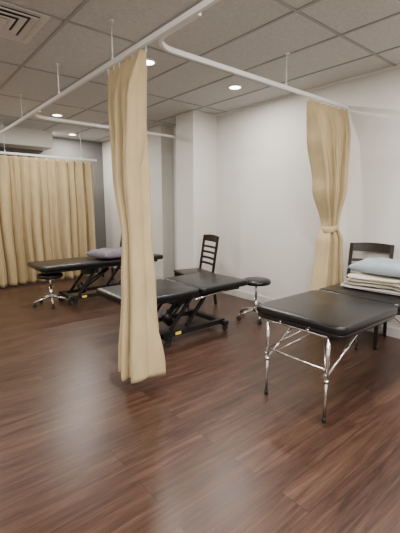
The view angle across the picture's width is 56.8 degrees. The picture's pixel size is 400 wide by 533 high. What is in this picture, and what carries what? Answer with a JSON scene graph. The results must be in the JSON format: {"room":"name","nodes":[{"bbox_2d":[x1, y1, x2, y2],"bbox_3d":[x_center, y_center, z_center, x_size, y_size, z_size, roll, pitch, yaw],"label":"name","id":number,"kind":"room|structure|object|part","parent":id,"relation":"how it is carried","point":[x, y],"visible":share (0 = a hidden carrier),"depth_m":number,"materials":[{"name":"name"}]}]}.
{"room":"physical therapy clinic","nodes":[
{"label":"physical therapy clinic","id":0,"kind":"room"},
{"bbox_2d":[0,137,105,248],"bbox_3d":[-4.510,-1.073,6.572,6.850,2.770,0.200,-8,12,-39],"label":"wall","id":1,"kind":"structure","parent":0,"point":[64,147],"depth_m":8.06,"materials":[{"name":"grey paint"}]},
{"bbox_2d":[0,125,52,150],"bbox_3d":[-4.055,-2.272,6.257,2.900,0.300,0.500,-8,12,-39],"label":"air conditioner","id":2,"kind":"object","parent":1,"relation":"attached to","point":[15,137],"depth_m":6.73,"materials":[{"name":"paint"}]},
{"bbox_2d":[114,266,162,278],"bbox_3d":[-1.428,0.088,7.732,0.016,0.100,2.300,-8,12,-39],"label":"baseboard","id":3,"kind":"structure","parent":1,"relation":"attached to","point":[157,276],"depth_m":6.98,"materials":[{"name":"paint"}]},
{"bbox_2d":[102,125,173,278],"bbox_3d":[-1.328,-1.242,7.596,0.240,2.770,2.300,-8,12,-39],"label":"wall","id":4,"kind":"structure","parent":0,"point":[159,147],"depth_m":6.82,"materials":[{"name":"paint"}]},
{"bbox_2d":[176,110,216,272],"bbox_3d":[-0.057,-0.966,5.925,0.470,2.770,0.430,-8,12,-39],"label":"wall column","id":5,"kind":"structure","parent":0,"point":[196,131],"depth_m":5.71,"materials":[{"name":"paint"}]},
{"bbox_2d":[0,267,399,532],"bbox_3d":[-1.136,1.000,2.838,6.850,0.100,10.700,-8,12,-39],"label":"floor","id":6,"kind":"structure","parent":0,"point":[200,446],"depth_m":2.36,"materials":[{"name":"brown wood"}]},
{"bbox_2d":[33,272,70,308],"bbox_3d":[-2.136,0.313,5.271,0.485,0.460,0.508,5,11,27],"label":"stool","id":7,"kind":"object","parent":6,"relation":"on","point":[50,276],"visible":0.94,"depth_m":5.18,"materials":[{"name":"black metal"}]},
{"bbox_3d":[-2.120,0.121,5.230,0.356,0.068,0.356,5,11,27],"label":"seat","id":8,"kind":"part","parent":7,"relation":"part of","materials":[{"name":"black leather"}]},
{"bbox_2d":[27,253,162,305],"bbox_3d":[-1.532,0.168,5.711,1.940,0.604,0.660,-8,12,-39],"label":"table","id":9,"kind":"object","parent":6,"relation":"on","point":[87,265],"visible":0.54,"depth_m":5.40,"materials":[{"name":"black leather"}]},
{"bbox_3d":[-1.842,0.168,5.659,0.328,0.401,0.025,-8,12,-39],"label":"lift arm","id":10,"kind":"part","parent":9,"relation":"part of","materials":[{"name":"black metal"}]},
{"bbox_3d":[-1.351,0.387,5.623,1.220,0.050,0.050,-8,12,-39],"label":"rail","id":11,"kind":"part","parent":9,"relation":"part of","materials":[{"name":"black metal"}]},
{"bbox_3d":[-1.636,0.208,5.417,0.328,0.401,0.025,-8,12,-39],"label":"lift arm","id":12,"kind":"part","parent":9,"relation":"part of","materials":[{"name":"black metal"}]},
{"bbox_3d":[-1.621,0.334,5.941,1.220,0.050,0.050,-8,12,-39],"label":"rail","id":13,"kind":"part","parent":9,"relation":"part of","materials":[{"name":"black metal"}]},
{"bbox_3d":[-1.631,0.206,5.634,0.530,0.362,0.100,-8,12,-39],"label":"actuator motor","id":14,"kind":"part","parent":9,"relation":"part of","materials":[{"name":"black metal"}]},
{"bbox_3d":[-1.385,-0.014,5.502,1.780,0.040,0.030,-8,12,-39],"label":"rail","id":15,"kind":"part","parent":9,"relation":"part of","materials":[{"name":"black metal"}]},
{"bbox_2d":[86,248,121,258],"bbox_3d":[-1.412,-0.205,5.646,0.520,0.151,0.440,7,12,38],"label":"pillow","id":16,"kind":"object","parent":9,"relation":"on","point":[103,253],"visible":0.96,"depth_m":5.50,"materials":[{"name":"purple fabric"}]},
{"bbox_3d":[-1.390,0.106,6.033,0.328,0.401,0.025,-8,12,-39],"label":"lift arm","id":17,"kind":"part","parent":9,"relation":"part of","materials":[{"name":"black metal"}]},
{"bbox_2d":[101,234,121,279],"bbox_3d":[-1.609,-0.268,7.254,0.542,0.961,0.456,-8,12,-39],"label":"chair","id":18,"kind":"object","parent":6,"relation":"on","point":[112,268],"visible":0.09,"depth_m":7.30,"materials":[{"name":"brown wood"}]},
{"bbox_2d":[96,272,246,347],"bbox_3d":[-0.263,0.460,4.100,1.560,0.554,0.740,-8,12,-39],"label":"table","id":19,"kind":"object","parent":6,"relation":"on","point":[176,291],"visible":0.84,"depth_m":3.98,"materials":[{"name":"black leather"}]},
{"bbox_3d":[-0.287,0.490,4.084,0.344,0.309,0.100,-8,12,-39],"label":"actuator motor","id":20,"kind":"part","parent":19,"relation":"part of","materials":[{"name":"black metal"}]},
{"bbox_3d":[-0.378,0.597,4.356,0.840,0.050,0.050,-8,12,-39],"label":"rail","id":21,"kind":"part","parent":19,"relation":"part of","materials":[{"name":"black metal"}]},
{"bbox_3d":[-0.196,0.485,3.897,0.326,0.353,0.025,-8,12,-39],"label":"lift arm","id":22,"kind":"part","parent":19,"relation":"part of","materials":[{"name":"black metal"}]},
{"bbox_3d":[-0.057,0.659,3.978,0.840,0.050,0.050,-8,12,-39],"label":"rail","id":23,"kind":"part","parent":19,"relation":"part of","materials":[{"name":"black metal"}]},
{"bbox_3d":[-0.035,0.463,4.030,0.326,0.353,0.025,-8,12,-39],"label":"lift arm","id":24,"kind":"part","parent":19,"relation":"part of","materials":[{"name":"black metal"}]},
{"bbox_3d":[-0.090,0.308,3.865,1.400,0.040,0.030,-8,12,-39],"label":"rail","id":25,"kind":"part","parent":19,"relation":"part of","materials":[{"name":"black metal"}]},
{"bbox_2d":[174,234,218,307],"bbox_3d":[-0.050,0.042,5.325,0.542,0.981,0.456,-5,10,-26],"label":"chair","id":26,"kind":"object","parent":6,"relation":"on","point":[206,237],"visible":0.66,"depth_m":5.33,"materials":[{"name":"brown wood"}]},
{"bbox_3d":[-0.098,0.081,5.308,0.435,0.037,0.450,-5,10,-26],"label":"seat","id":27,"kind":"part","parent":26,"relation":"part of","materials":[{"name":"brown wood"}]},
{"bbox_3d":[0.035,-0.215,5.556,0.108,0.533,0.034,-5,10,-26],"label":"post","id":28,"kind":"part","parent":26,"relation":"part of","materials":[{"name":"brown wood"}]},
{"bbox_3d":[0.215,-0.155,5.192,0.108,0.533,0.034,-5,10,-26],"label":"post","id":29,"kind":"part","parent":26,"relation":"part of","materials":[{"name":"brown wood"}]},
{"bbox_2d":[236,277,270,323],"bbox_3d":[0.686,0.396,4.616,0.508,0.510,0.485,-8,12,-39],"label":"stool","id":30,"kind":"object","parent":6,"relation":"on","point":[251,281],"visible":0.67,"depth_m":4.54,"materials":[{"name":"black metal"}]},
{"bbox_3d":[0.697,0.181,4.566,0.356,0.068,0.356,-8,12,-39],"label":"seat","id":31,"kind":"part","parent":30,"relation":"part of","materials":[{"name":"black leather"}]},
{"bbox_2d":[257,283,399,422],"bbox_3d":[1.243,0.572,3.037,1.624,0.679,0.720,-8,12,-39],"label":"massage table","id":32,"kind":"object","parent":6,"relation":"on","point":[338,312],"visible":0.94,"depth_m":2.59,"materials":[{"name":"black leather"}]},
{"bbox_3d":[0.836,0.661,2.706,0.534,0.572,0.516,-8,12,-39],"label":"leg frame","id":33,"kind":"part","parent":32,"relation":"part of","materials":[{"name":"metal"}]},
{"bbox_3d":[0.936,0.352,2.740,0.796,0.031,0.700,-8,12,-39],"label":"frame","id":34,"kind":"part","parent":32,"relation":"part of","materials":[{"name":"black plastic"}]},
{"bbox_2d":[257,290,397,335],"bbox_3d":[0.933,0.311,2.731,0.807,0.064,0.720,-8,12,-39],"label":"cushion","id":35,"kind":"object","parent":32,"relation":"on","point":[322,312],"depth_m":2.57,"materials":[{"name":"black leather"}]},
{"bbox_2d":[319,283,399,311],"bbox_3d":[1.556,0.226,3.246,0.807,0.064,0.720,-8,12,-39],"label":"cushion","id":36,"kind":"object","parent":32,"relation":"on","point":[374,296],"depth_m":3.03,"materials":[{"name":"black leather"}]},
{"bbox_2d":[340,272,399,295],"bbox_3d":[1.612,0.126,3.260,0.509,0.127,0.576,-9,13,-42],"label":"folded blanket","id":37,"kind":"object","parent":32,"relation":"on","point":[359,280],"visible":0.88,"depth_m":3.13,"materials":[{"name":"beige fabric"}]},
{"bbox_2d":[347,257,399,276],"bbox_3d":[1.665,-0.001,3.255,0.460,0.138,0.560,-9,13,-42],"label":"pillow","id":38,"kind":"object","parent":37,"relation":"on","point":[377,266],"visible":1,"depth_m":3.17,"materials":[{"name":"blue fabric"}]},
{"bbox_3d":[1.515,0.568,3.268,0.534,0.572,0.516,-8,12,-39],"label":"leg frame","id":39,"kind":"part","parent":32,"relation":"part of","materials":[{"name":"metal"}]},
{"bbox_2d":[331,242,394,348],"bbox_3d":[1.707,0.270,3.888,0.456,1.001,0.542,7,12,37],"label":"chair","id":40,"kind":"object","parent":6,"relation":"on","point":[360,246],"visible":0.17,"depth_m":3.98,"materials":[{"name":"brown wood"}]},
{"bbox_3d":[1.665,0.011,4.128,0.034,0.553,0.108,7,12,37],"label":"post","id":41,"kind":"part","parent":40,"relation":"part of","materials":[{"name":"brown wood"}]},
{"bbox_3d":[1.727,0.601,3.624,0.036,0.430,0.036,7,12,37],"label":"leg","id":42,"kind":"part","parent":40,"relation":"part of","materials":[{"name":"brown wood"}]},
{"bbox_3d":[1.979,0.537,3.948,0.034,0.453,0.083,7,12,37],"label":"leg","id":43,"kind":"part","parent":40,"relation":"part of","materials":[{"name":"brown wood"}]},
{"bbox_3d":[1.988,0.052,3.879,0.034,0.553,0.108,7,12,37],"label":"post","id":44,"kind":"part","parent":40,"relation":"part of","materials":[{"name":"brown wood"}]},
{"bbox_2d":[0,0,399,141],"bbox_3d":[-1.136,-1.832,2.370,6.850,0.100,10.700,-8,12,-39],"label":"ceiling","id":45,"kind":"structure","parent":0,"point":[77,50],"depth_m":3.34,"materials":[{"name":"tile"}]},
{"bbox_2d":[0,1,50,43],"bbox_3d":[-1.511,-1.833,2.752,0.600,0.022,0.600,-8,12,-39],"label":"ceiling air vent","id":46,"kind":"object","parent":45,"relation":"attached to","point":[19,24],"depth_m":2.79,"materials":[{"name":"white metal"}]},
{"bbox_2d":[0,119,96,160],"bbox_3d":[-3.937,-2.018,5.447,5.100,0.537,0.040,-8,12,-39],"label":"track","id":47,"kind":"object","parent":45,"relation":"hanging from","point":[2,120],"visible":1,"depth_m":6.48,"materials":[{"name":"white metal"}]},
{"bbox_2d":[0,155,96,287],"bbox_3d":[-3.597,-0.706,5.953,4.022,2.213,0.265,-8,12,-39],"label":"privacy curtain","id":48,"kind":"object","parent":47,"relation":"hanging from","point":[47,205],"visible":0.86,"depth_m":6.58,"materials":[{"name":"fabric"}]},
{"bbox_3d":[-3.937,-1.770,5.488,5.100,0.034,0.024,-8,12,-39],"label":"rail","id":49,"kind":"part","parent":47,"relation":"part of","materials":[{"name":"white metal"}]},
{"bbox_2d":[34,110,175,137],"bbox_3d":[-1.079,-2.099,5.264,0.336,0.317,2.621,9,13,42],"label":"track","id":50,"kind":"object","parent":45,"relation":"hanging from","point":[36,114],"visible":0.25,"depth_m":4.89,"materials":[{"name":"white metal"}]},
{"bbox_2d":[0,0,220,134],"bbox_3d":[-0.600,-1.678,2.718,0.040,0.317,8.500,-8,12,-39],"label":"track","id":51,"kind":"object","parent":45,"relation":"hanging from","point":[205,4],"visible":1,"depth_m":2.69,"materials":[{"name":"white metal"}]},
{"bbox_3d":[-1.404,-1.850,3.660,0.040,0.285,0.040,-8,12,-39],"label":"suspension rod","id":52,"kind":"part","parent":51,"relation":"part of","materials":[{"name":"white metal"}]},
{"bbox_3d":[-0.665,-1.706,2.791,0.040,0.285,0.040,-8,12,-39],"label":"suspension rod","id":53,"kind":"part","parent":51,"relation":"part of","materials":[{"name":"white metal"}]},
{"bbox_2d":[107,46,165,383],"bbox_3d":[-0.586,-0.343,2.808,0.329,2.343,0.632,-8,12,-39],"label":"privacy curtain","id":54,"kind":"object","parent":51,"relation":"hanging from","point":[141,357],"visible":1,"depth_m":2.68,"materials":[{"name":"fabric"}]},
{"bbox_2d":[147,58,155,65],"bbox_3d":[-0.507,-1.976,3.581,0.170,0.010,0.170,-8,12,-39],"label":"recessed light","id":55,"kind":"object","parent":45,"relation":"in","point":[150,62],"visible":0.52,"depth_m":3.58,"materials":[{"name":"white metal"}]},
{"bbox_2d":[0,0,399,141],"bbox_3d":[-1.136,-1.779,2.378,6.450,0.008,10.300,-8,12,-39],"label":"grid","id":56,"kind":"object","parent":45,"relation":"attached to","point":[294,10],"visible":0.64,"depth_m":3.35,"materials":[{"name":"silver metal"}]},
{"bbox_2d":[228,85,241,89],"bbox_3d":[0.412,-2.102,4.342,0.170,0.010,0.170,-8,12,-39],"label":"recessed light","id":57,"kind":"object","parent":45,"relation":"in","point":[233,87],"visible":1,"depth_m":4.34,"materials":[{"name":"white metal"}]},
{"bbox_2d":[159,13,347,108],"bbox_3d":[0.806,-1.738,3.078,2.596,0.317,0.550,-8,12,-39],"label":"track","id":58,"kind":"object","parent":45,"relation":"hanging from","point":[162,44],"visible":0.91,"depth_m":2.97,"materials":[{"name":"white metal"}]},
{"bbox_3d":[0.794,-1.806,3.393,0.040,0.285,0.040,-8,12,-39],"label":"suspension rod","id":59,"kind":"part","parent":58,"relation":"part of","materials":[{"name":"white metal"}]},
{"bbox_2d":[306,97,350,290],"bbox_3d":[1.379,-0.508,4.022,0.726,2.413,0.255,-8,12,-39],"label":"privacy curtain","id":60,"kind":"object","parent":58,"relation":"hanging from","point":[328,132],"visible":0.84,"depth_m":3.97,"materials":[{"name":"fabric"}]},
{"bbox_2d":[172,68,399,328],"bbox_3d":[1.411,-0.765,4.713,0.200,2.770,10.300,-8,12,-39],"label":"wall","id":61,"kind":"structure","parent":0,"point":[268,224],"depth_m":4.80,"materials":[{"name":"paint"}]},
{"bbox_2d":[216,64,399,115],"bbox_3d":[2.444,-1.890,3.102,0.024,0.024,6.820,-8,12,-39],"label":"trim","id":62,"kind":"structure","parent":61,"relation":"attached to","point":[398,65],"depth_m":4.29,"materials":[{"name":"white metal"}]},
{"bbox_2d":[222,289,399,338],"bbox_3d":[2.447,0.781,3.547,0.016,0.100,6.820,-8,12,-39],"label":"baseboard","id":63,"kind":"structure","parent":61,"relation":"attached to","point":[392,332],"depth_m":5.34,"materials":[{"name":"paint"}]}
]}

